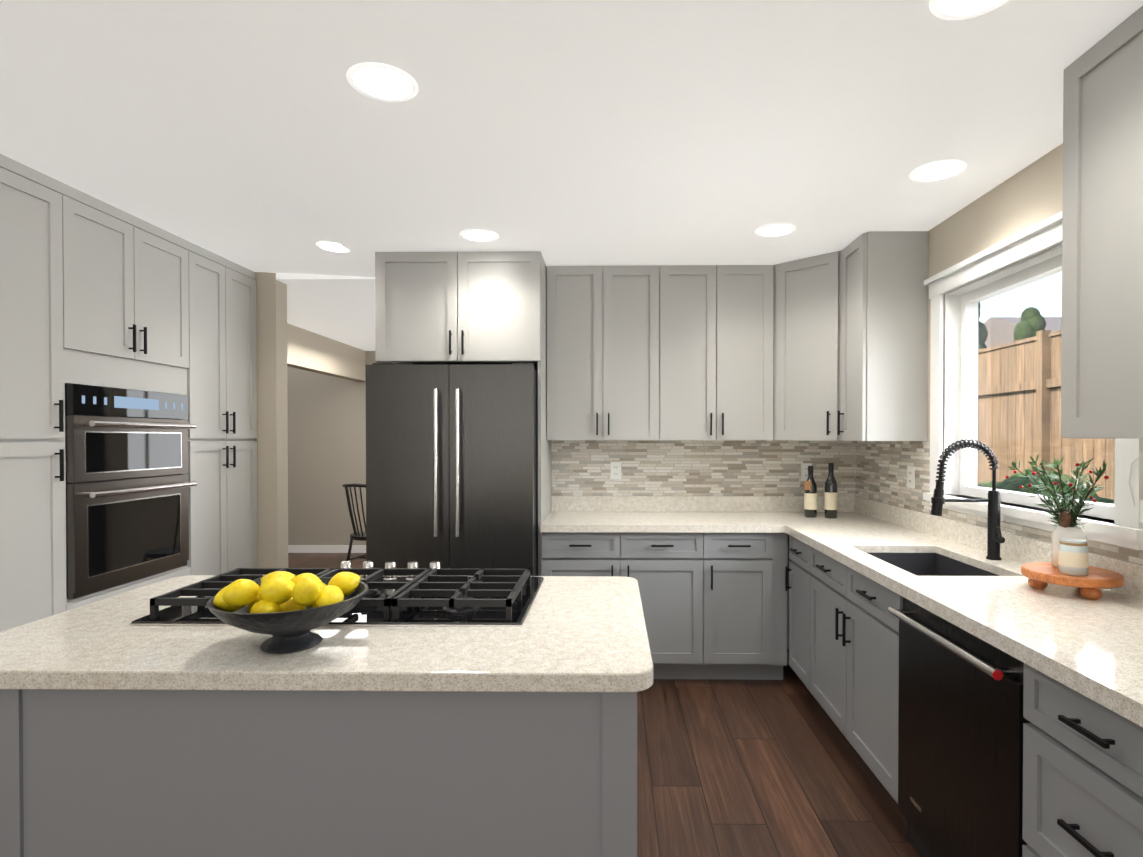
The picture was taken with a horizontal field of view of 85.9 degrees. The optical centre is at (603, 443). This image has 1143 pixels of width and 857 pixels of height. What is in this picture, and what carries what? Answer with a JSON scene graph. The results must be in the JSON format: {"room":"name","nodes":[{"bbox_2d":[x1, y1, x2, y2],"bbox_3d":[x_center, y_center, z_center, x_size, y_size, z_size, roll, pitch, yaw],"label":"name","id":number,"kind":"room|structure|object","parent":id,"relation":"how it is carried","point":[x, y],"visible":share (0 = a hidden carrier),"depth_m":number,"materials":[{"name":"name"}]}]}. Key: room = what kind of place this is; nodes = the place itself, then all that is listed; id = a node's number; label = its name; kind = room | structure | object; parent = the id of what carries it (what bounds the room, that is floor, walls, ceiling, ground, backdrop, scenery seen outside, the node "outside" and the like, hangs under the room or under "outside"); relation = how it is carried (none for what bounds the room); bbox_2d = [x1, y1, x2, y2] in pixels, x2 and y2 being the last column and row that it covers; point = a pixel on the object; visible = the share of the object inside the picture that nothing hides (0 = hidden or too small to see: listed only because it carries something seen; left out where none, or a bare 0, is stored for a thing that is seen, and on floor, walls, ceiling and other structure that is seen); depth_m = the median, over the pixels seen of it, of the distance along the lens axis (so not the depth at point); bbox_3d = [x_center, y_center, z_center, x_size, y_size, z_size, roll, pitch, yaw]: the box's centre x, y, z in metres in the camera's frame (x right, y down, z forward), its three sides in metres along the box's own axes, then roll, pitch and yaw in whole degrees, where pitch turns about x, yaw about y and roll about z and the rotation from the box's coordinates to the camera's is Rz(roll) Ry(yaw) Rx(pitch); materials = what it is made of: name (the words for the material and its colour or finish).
{"room":"kitchen","nodes":[
{"label":"kitchen","id":0,"kind":"room"},
{"bbox_2d":[287,323,366,544],"bbox_3d":[-2.987,0.083,5.855,0.140,2.520,3.200,0,1,1],"label":"wall","id":1,"kind":"structure","parent":0,"point":[326,387],"depth_m":7.47,"materials":[{"name":"beige paint"}]},
{"bbox_2d":[288,545,365,552],"bbox_3d":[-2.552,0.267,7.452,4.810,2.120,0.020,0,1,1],"label":"baseboard","id":2,"kind":"structure","parent":1,"relation":"attached to","point":[323,548],"depth_m":7.45,"materials":[{"name":"white wood"}]},
{"bbox_2d":[367,351,378,364],"bbox_3d":[-1.691,0.066,7.519,6.810,2.520,0.140,0,1,1],"label":"wall","id":3,"kind":"structure","parent":0,"point":[370,354],"depth_m":7.45,"materials":[{"name":"beige paint"}]},
{"bbox_2d":[254,272,791,648],"bbox_3d":[-0.633,0.055,4.156,4.890,2.610,0.140,0,1,1],"label":"wall","id":4,"kind":"structure","parent":0,"point":[271,439],"depth_m":4.11,"materials":[{"name":"beige paint"}]},
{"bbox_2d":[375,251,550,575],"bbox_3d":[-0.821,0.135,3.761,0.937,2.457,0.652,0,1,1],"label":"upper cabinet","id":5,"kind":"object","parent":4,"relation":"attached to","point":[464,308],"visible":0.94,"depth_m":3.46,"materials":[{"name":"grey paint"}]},
{"bbox_2d":[547,265,772,440],"bbox_3d":[0.343,-0.558,3.885,1.382,1.072,0.362,0,1,1],"label":"upper cabinet","id":6,"kind":"object","parent":4,"relation":"attached to","point":[659,352],"visible":1,"depth_m":3.74,"materials":[{"name":"grey paint"}]},
{"bbox_2d":[551,441,854,495],"bbox_3d":[0.658,0.160,4.068,2.010,0.368,0.006,0,1,1],"label":"tile backsplash","id":7,"kind":"structure","parent":4,"relation":"attached to","point":[579,468],"depth_m":4.07,"materials":[{"name":"tile"}]},
{"bbox_2d":[610,462,620,478],"bbox_3d":[0.081,0.176,4.068,0.072,0.116,0.008,0,1,1],"label":"electrical outlet","id":8,"kind":"object","parent":7,"relation":"attached to","point":[615,470],"visible":1,"depth_m":4.07,"materials":[{"name":"white plastic"}]},
{"bbox_2d":[801,463,811,480],"bbox_3d":[1.341,0.186,4.053,0.072,0.116,0.008,0,1,1],"label":"electrical outlet","id":9,"kind":"object","parent":7,"relation":"attached to","point":[804,471],"visible":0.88,"depth_m":4.05,"materials":[{"name":"white plastic"}]},
{"bbox_2d":[772,250,844,440],"bbox_3d":[1.350,-0.557,3.748,0.631,1.072,0.611,0,1,1],"label":"upper cabinet","id":10,"kind":"object","parent":4,"relation":"attached to","point":[807,349],"visible":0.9,"depth_m":3.58,"materials":[{"name":"grey paint"}]},
{"bbox_2d":[0,0,1142,350],"bbox_3d":[-1.685,-1.157,2.336,6.950,0.150,10.480,0,1,1],"label":"ceiling","id":11,"kind":"structure","parent":0,"point":[637,132],"depth_m":2.06,"materials":[{"name":"white paint"}]},
{"bbox_2d":[316,241,351,252],"bbox_3d":[-1.498,-1.101,3.433,0.202,0.002,0.202,0,1,1],"label":"recessed light","id":12,"kind":"object","parent":11,"relation":"in","point":[330,246],"visible":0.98,"depth_m":3.43,"materials":[{"name":"white plastic"}]},
{"bbox_2d":[346,63,417,101],"bbox_3d":[-0.658,-1.075,1.829,0.202,0.002,0.202,0,1,1],"label":"recessed light","id":13,"kind":"object","parent":11,"relation":"in","point":[389,83],"visible":1,"depth_m":1.82,"materials":[{"name":"white plastic"}]},
{"bbox_2d":[460,229,498,241],"bbox_3d":[-0.649,-1.089,3.206,0.202,0.002,0.202,0,1,1],"label":"recessed light","id":14,"kind":"object","parent":11,"relation":"in","point":[480,235],"visible":1,"depth_m":3.20,"materials":[{"name":"white plastic"}]},
{"bbox_2d":[755,224,795,236],"bbox_3d":[0.877,-1.088,3.127,0.202,0.002,0.202,0,1,1],"label":"recessed light","id":15,"kind":"object","parent":11,"relation":"in","point":[773,230],"visible":1,"depth_m":3.12,"materials":[{"name":"white plastic"}]},
{"bbox_2d":[909,160,966,181],"bbox_3d":[1.327,-1.081,2.435,0.202,0.002,0.202,0,1,1],"label":"recessed light","id":16,"kind":"object","parent":11,"relation":"in","point":[939,170],"visible":1,"depth_m":2.42,"materials":[{"name":"white plastic"}]},
{"bbox_2d":[929,0,1008,19],"bbox_3d":[0.884,-1.071,1.451,0.202,0.002,0.202,0,1,1],"label":"recessed light","id":17,"kind":"object","parent":11,"relation":"in","point":[952,8],"visible":1,"depth_m":1.50,"materials":[{"name":"white plastic"}]},
{"bbox_2d":[288,553,920,856],"bbox_3d":[-1.685,1.408,2.362,6.950,0.060,10.480,0,1,1],"label":"floor","id":18,"kind":"structure","parent":0,"point":[749,768],"depth_m":2.53,"materials":[{"name":"brown wood"}]},
{"bbox_2d":[0,689,243,856],"bbox_3d":[-1.052,0.949,1.735,0.552,0.870,0.830,0,1,1],"label":"base cabinet","id":19,"kind":"object","parent":18,"relation":"on","point":[145,773],"depth_m":1.32,"materials":[{"name":"grey paint"}]},
{"bbox_2d":[0,575,652,692],"bbox_3d":[-0.703,0.491,1.726,1.630,0.042,0.890,0,1,1],"label":"countertop","id":20,"kind":"structure","parent":19,"relation":"on","point":[580,634],"depth_m":1.39,"materials":[{"name":"stone"}]},
{"bbox_2d":[206,571,367,653],"bbox_3d":[-0.735,0.386,1.445,0.338,0.174,0.338,0,1,1],"label":"fruit bowl","id":21,"kind":"object","parent":20,"relation":"on","point":[288,611],"visible":1,"depth_m":1.36,"materials":[{"name":"grey"}]},
{"bbox_2d":[129,561,544,626],"bbox_3d":[-0.719,0.433,1.853,1.023,0.070,0.533,0,1,1],"label":"cooktop","id":22,"kind":"object","parent":20,"relation":"in","point":[434,594],"visible":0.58,"depth_m":1.71,"materials":[{"name":"black metal"}]},
{"bbox_2d":[0,154,257,631],"bbox_3d":[-2.631,0.110,2.469,0.652,2.534,3.276,0,1,1],"label":"tall cabinet","id":23,"kind":"object","parent":18,"relation":"on","point":[94,291],"visible":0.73,"depth_m":2.86,"materials":[{"name":"grey paint"}]},
{"bbox_2d":[65,384,196,598],"bbox_3d":[-2.590,0.206,3.056,0.683,0.946,0.726,0,1,1],"label":"wall oven","id":24,"kind":"object","parent":23,"relation":"in","point":[128,484],"visible":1,"depth_m":2.96,"materials":[{"name":"black metal"}]},
{"bbox_2d":[244,691,367,856],"bbox_3d":[-0.626,0.949,1.734,0.536,0.870,0.822,0,1,1],"label":"base cabinet","id":25,"kind":"object","parent":18,"relation":"on","point":[306,752],"depth_m":1.32,"materials":[{"name":"grey paint"}]},
{"bbox_2d":[342,483,365,560],"bbox_3d":[-2.276,0.856,6.048,0.497,0.973,0.537,0,1,1],"label":"chair","id":26,"kind":"object","parent":18,"relation":"on","point":[358,535],"visible":0.46,"depth_m":5.90,"materials":[{"name":"black paint"}]},
{"bbox_2d":[365,363,537,575],"bbox_3d":[-0.827,0.453,3.649,0.900,1.800,0.826,0,1,1],"label":"fridge","id":27,"kind":"object","parent":18,"relation":"on","point":[451,466],"visible":0.5,"depth_m":3.30,"materials":[{"name":"black metal"}]},
{"bbox_2d":[368,691,636,856],"bbox_3d":[-0.200,0.949,1.724,0.552,0.870,0.830,0,1,1],"label":"base cabinet","id":28,"kind":"object","parent":18,"relation":"on","point":[451,774],"depth_m":1.31,"materials":[{"name":"grey paint"}]},
{"bbox_2d":[541,532,787,679],"bbox_3d":[0.346,0.923,3.754,1.394,0.882,0.652,0,1,1],"label":"base cabinet","id":29,"kind":"object","parent":18,"relation":"on","point":[714,605],"visible":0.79,"depth_m":3.46,"materials":[{"name":"grey paint"}]},
{"bbox_2d":[540,496,779,532],"bbox_3d":[0.324,0.420,3.742,1.350,0.143,0.670,0,1,1],"label":"countertop","id":30,"kind":"structure","parent":29,"relation":"on","point":[684,514],"depth_m":3.90,"materials":[{"name":"stone"}]},
{"bbox_2d":[888,597,1030,856],"bbox_3d":[1.289,0.945,1.805,0.648,0.878,0.624,0,1,1],"label":"dishwasher","id":31,"kind":"object","parent":18,"relation":"on","point":[961,719],"visible":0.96,"depth_m":1.76,"materials":[{"name":"black metal"}]},
{"bbox_2d":[785,535,1142,856],"bbox_3d":[1.316,0.942,1.858,0.652,0.882,3.176,0,1,1],"label":"base cabinet","id":32,"kind":"object","parent":18,"relation":"on","point":[1082,775],"visible":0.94,"depth_m":1.48,"materials":[{"name":"grey paint"}]},
{"bbox_2d":[772,496,1142,726],"bbox_3d":[1.313,0.436,2.140,0.668,0.143,3.850,0,1,1],"label":"countertop","id":33,"kind":"structure","parent":32,"relation":"on","point":[1073,638],"depth_m":1.90,"materials":[{"name":"stone"}]},
{"bbox_2d":[804,466,816,517],"bbox_3d":[1.266,0.291,3.768,0.088,0.316,0.079,0,1,1],"label":"wine bottle","id":34,"kind":"object","parent":33,"relation":"on","point":[810,498],"visible":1,"depth_m":3.74,"materials":[{"name":"black glass"}]},
{"bbox_2d":[824,463,837,518],"bbox_3d":[1.382,0.281,3.728,0.075,0.337,0.075,0,1,1],"label":"wine bottle","id":35,"kind":"object","parent":33,"relation":"on","point":[830,501],"visible":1,"depth_m":3.70,"materials":[{"name":"black glass"}]},
{"bbox_2d":[868,553,999,575],"bbox_3d":[1.302,0.602,2.467,0.404,0.214,0.624,0,1,1],"label":"sink basin","id":36,"kind":"object","parent":33,"relation":"in","point":[926,564],"visible":0.04,"depth_m":2.77,"materials":[{"name":"grey"}]},
{"bbox_2d":[931,439,1004,559],"bbox_3d":[1.454,0.221,2.423,0.278,0.483,0.131,0,1,1],"label":"faucet","id":37,"kind":"object","parent":33,"relation":"on","point":[995,538],"visible":1,"depth_m":2.45,"materials":[{"name":"black metal"}]},
{"bbox_2d":[1021,562,1124,599],"bbox_3d":[1.480,0.434,1.943,0.260,0.068,0.260,0,1,1],"label":"serving tray","id":38,"kind":"object","parent":33,"relation":"on","point":[1090,585],"visible":0.96,"depth_m":1.87,"materials":[{"name":"brown wood"}]},
{"bbox_2d":[1005,453,1108,567],"bbox_3d":[1.446,0.216,1.987,0.300,0.366,0.376,0,1,1],"label":"ceramic vase","id":39,"kind":"object","parent":38,"relation":"on","point":[1066,522],"visible":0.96,"depth_m":1.95,"materials":[{"name":"white"}]},
{"bbox_2d":[1058,538,1088,575],"bbox_3d":[1.450,0.348,1.893,0.075,0.104,0.074,0,1,1],"label":"candle jar","id":40,"kind":"object","parent":38,"relation":"on","point":[1073,556],"visible":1,"depth_m":1.87,"materials":[{"name":"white glass"}]},
{"bbox_2d":[927,143,1112,522],"bbox_3d":[1.699,0.135,0.632,0.140,2.520,6.850,0,1,1],"label":"wall","id":41,"kind":"structure","parent":0,"point":[1030,195],"depth_m":2.58,"materials":[{"name":"beige paint"}]},
{"bbox_2d":[837,231,927,440],"bbox_3d":[1.479,-0.552,3.288,0.362,1.072,0.298,0,1,1],"label":"upper cabinet","id":42,"kind":"object","parent":41,"relation":"attached to","point":[884,340],"visible":0.98,"depth_m":3.14,"materials":[{"name":"grey paint"}]},
{"bbox_2d":[855,441,1142,564],"bbox_3d":[1.644,0.180,2.109,0.006,0.368,3.900,0,1,1],"label":"tile backsplash","id":43,"kind":"structure","parent":41,"relation":"attached to","point":[874,470],"depth_m":3.35,"materials":[{"name":"tile"}]},
{"bbox_2d":[907,466,914,487],"bbox_3d":[1.652,0.178,3.299,0.008,0.116,0.072,0,1,1],"label":"electrical outlet","id":44,"kind":"object","parent":43,"relation":"attached to","point":[910,476],"visible":1,"depth_m":3.29,"materials":[{"name":"white plastic"}]},
{"bbox_2d":[1128,453,1142,522],"bbox_3d":[1.616,0.151,1.813,0.042,0.250,0.161,0,1,1],"label":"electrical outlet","id":45,"kind":"object","parent":43,"relation":"attached to","point":[1141,510],"visible":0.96,"depth_m":1.86,"materials":[{"name":"white plastic"}]},
{"bbox_2d":[923,211,1142,549],"bbox_3d":[1.697,-0.251,2.464,0.180,1.134,1.270,0,1,1],"label":"window","id":46,"kind":"structure","parent":41,"relation":"in","point":[1124,528],"depth_m":2.69,"materials":[{"name":"white wood"}]},
{"bbox_2d":[1061,6,1142,437],"bbox_3d":[1.471,-0.540,1.349,0.330,1.056,0.809,0,1,1],"label":"upper cabinet","id":47,"kind":"object","parent":41,"relation":"attached to","point":[1102,317],"visible":0.98,"depth_m":1.59,"materials":[{"name":"grey paint"}]},
{"label":"outside","id":48,"kind":"structure","parent":0,"visible":0},
{"bbox_3d":[8.969,1.784,6.736,14.150,0.100,26.000,0,1,1],"label":"ground","id":49,"kind":"structure","parent":48,"visible":0},
{"bbox_2d":[978,302,1045,349],"bbox_3d":[6.028,-0.787,8.945,2.013,4.996,10.866,0,1,1],"label":"tree","id":50,"kind":"object","parent":49,"relation":"on","point":[1033,317],"depth_m":8.06,"materials":[{"name":"green plant"}]},
{"bbox_2d":[984,317,1061,347],"bbox_3d":[10.874,-0.531,13.190,5.100,4.400,5.600,0,1,1],"label":"house","id":51,"kind":"structure","parent":49,"relation":"on","point":[1007,327],"depth_m":12.86,"materials":[{"name":"white"}]},
{"bbox_2d":[977,470,1113,503],"bbox_3d":[3.622,1.146,4.040,1.295,1.831,5.452,0,1,1],"label":"bush","id":52,"kind":"object","parent":49,"relation":"on","point":[1017,479],"depth_m":4.96,"materials":[{"name":"green plant"}]},
{"bbox_2d":[977,330,1114,499],"bbox_3d":[4.614,0.282,5.919,0.140,2.920,20.290,0,1,1],"label":"fence","id":53,"kind":"object","parent":49,"relation":"on","point":[1049,410],"depth_m":6.69,"materials":[{"name":"brown wood"}]}
]}

